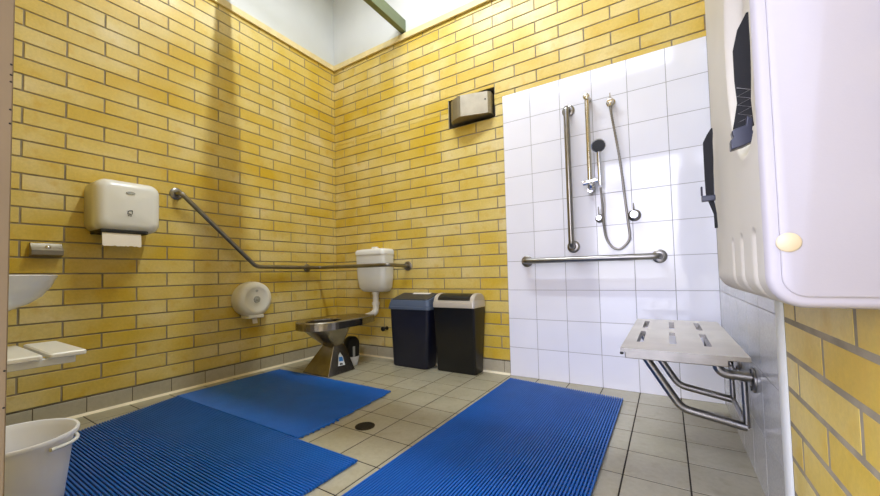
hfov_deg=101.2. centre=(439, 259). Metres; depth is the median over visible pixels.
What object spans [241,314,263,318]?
outlet
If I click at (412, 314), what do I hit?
waste bin
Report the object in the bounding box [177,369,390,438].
mat
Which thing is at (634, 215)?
tap
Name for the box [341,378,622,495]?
mat
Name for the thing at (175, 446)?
mat
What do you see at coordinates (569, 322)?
tiled wall
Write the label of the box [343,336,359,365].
toilet brush holder
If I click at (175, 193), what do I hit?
grab rail
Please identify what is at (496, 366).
baseboard
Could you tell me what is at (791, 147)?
station
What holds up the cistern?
attached to the wall at (417, 187)
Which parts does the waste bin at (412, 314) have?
lid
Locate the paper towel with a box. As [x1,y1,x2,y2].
[102,232,140,246]
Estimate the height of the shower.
0.275 m
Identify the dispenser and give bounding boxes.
[29,243,63,256]
[84,179,158,235]
[231,282,270,318]
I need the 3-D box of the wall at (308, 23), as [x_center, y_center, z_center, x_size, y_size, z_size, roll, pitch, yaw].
[-1.725,-2.381,2.658,0.008,0.840,2.410,-3,-3,32]
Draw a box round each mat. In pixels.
[64,396,357,495]
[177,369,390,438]
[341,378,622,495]
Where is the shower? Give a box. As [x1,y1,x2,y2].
[591,138,605,185]
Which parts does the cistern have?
lid, tank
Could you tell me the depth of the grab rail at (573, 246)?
2.33 m
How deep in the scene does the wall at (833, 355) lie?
0.65 m
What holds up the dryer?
attached to the wall at (417, 187)
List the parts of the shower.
handle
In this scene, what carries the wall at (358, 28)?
attached to the wall at (417, 187)
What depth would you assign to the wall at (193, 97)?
2.38 m
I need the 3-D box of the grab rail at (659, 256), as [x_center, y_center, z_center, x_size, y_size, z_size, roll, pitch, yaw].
[0.929,-0.007,2.297,0.876,0.080,0.083,-3,-3,32]
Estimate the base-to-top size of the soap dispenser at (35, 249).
0.073 m
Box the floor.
[65,355,764,495]
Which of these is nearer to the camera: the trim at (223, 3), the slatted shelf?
the slatted shelf
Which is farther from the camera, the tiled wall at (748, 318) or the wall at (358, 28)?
the wall at (358, 28)
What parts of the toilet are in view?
bowl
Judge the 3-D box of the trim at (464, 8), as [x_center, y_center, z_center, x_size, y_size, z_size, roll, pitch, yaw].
[0.191,-1.984,2.853,2.997,0.052,0.018,-3,-3,32]
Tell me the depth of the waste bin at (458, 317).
2.64 m
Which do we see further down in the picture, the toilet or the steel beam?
the toilet
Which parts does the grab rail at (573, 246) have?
rail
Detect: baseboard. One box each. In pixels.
[6,345,322,425]
[343,342,510,375]
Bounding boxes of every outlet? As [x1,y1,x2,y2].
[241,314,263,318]
[606,97,614,106]
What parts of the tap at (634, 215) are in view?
knob, plate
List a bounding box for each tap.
[595,207,601,222]
[628,203,640,220]
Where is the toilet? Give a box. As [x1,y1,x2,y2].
[295,313,374,377]
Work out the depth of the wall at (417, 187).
2.90 m
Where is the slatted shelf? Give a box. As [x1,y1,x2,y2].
[7,341,86,371]
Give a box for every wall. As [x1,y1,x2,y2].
[6,0,336,413]
[226,0,333,65]
[333,0,472,65]
[334,0,705,360]
[502,36,725,403]
[706,38,784,495]
[783,303,879,495]
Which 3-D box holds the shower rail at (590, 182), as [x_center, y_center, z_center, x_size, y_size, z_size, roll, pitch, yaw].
[0.945,-0.740,2.293,0.090,0.636,0.102,-3,-3,32]
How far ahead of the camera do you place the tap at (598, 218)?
2.26 m
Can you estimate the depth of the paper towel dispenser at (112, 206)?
2.03 m
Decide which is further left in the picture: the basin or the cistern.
the basin
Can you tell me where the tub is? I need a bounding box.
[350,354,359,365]
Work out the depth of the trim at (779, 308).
0.92 m
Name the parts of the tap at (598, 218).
knob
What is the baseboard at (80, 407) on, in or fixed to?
attached to the wall at (193, 97)
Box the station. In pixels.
[700,0,879,308]
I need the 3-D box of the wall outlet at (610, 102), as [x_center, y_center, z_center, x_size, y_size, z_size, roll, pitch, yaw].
[1.063,-0.986,2.255,0.052,0.061,0.051,-3,-3,32]
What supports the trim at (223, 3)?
attached to the wall at (193, 97)
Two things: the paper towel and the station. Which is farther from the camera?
the paper towel
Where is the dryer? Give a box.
[448,91,494,128]
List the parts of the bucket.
handle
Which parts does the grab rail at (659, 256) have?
rail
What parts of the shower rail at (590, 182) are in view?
rod, slider knob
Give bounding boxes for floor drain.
[355,422,374,429]
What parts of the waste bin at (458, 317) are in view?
lid, lid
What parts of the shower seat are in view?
seat frame, seat plate, hinge arm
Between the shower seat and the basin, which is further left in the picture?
the basin
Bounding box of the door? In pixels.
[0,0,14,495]
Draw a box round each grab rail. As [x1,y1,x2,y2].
[169,188,411,271]
[522,249,667,266]
[562,105,579,252]
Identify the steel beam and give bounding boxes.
[364,0,405,33]
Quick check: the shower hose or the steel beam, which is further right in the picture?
the shower hose
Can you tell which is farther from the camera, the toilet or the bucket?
the toilet
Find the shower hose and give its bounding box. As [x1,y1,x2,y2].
[600,93,630,249]
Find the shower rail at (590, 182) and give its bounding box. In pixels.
[582,93,597,194]
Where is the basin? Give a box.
[8,275,57,311]
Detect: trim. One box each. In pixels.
[212,0,333,70]
[333,0,490,71]
[774,300,794,495]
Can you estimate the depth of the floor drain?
1.77 m
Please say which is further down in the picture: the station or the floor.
the floor
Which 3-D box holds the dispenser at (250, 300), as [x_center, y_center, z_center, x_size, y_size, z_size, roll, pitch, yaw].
[-1.443,0.306,2.786,0.126,0.279,0.271,-3,-3,32]
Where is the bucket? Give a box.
[4,418,79,495]
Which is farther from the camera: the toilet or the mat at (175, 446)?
the toilet
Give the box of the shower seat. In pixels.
[620,319,756,431]
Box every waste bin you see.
[389,293,437,369]
[433,293,484,374]
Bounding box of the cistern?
[355,247,393,315]

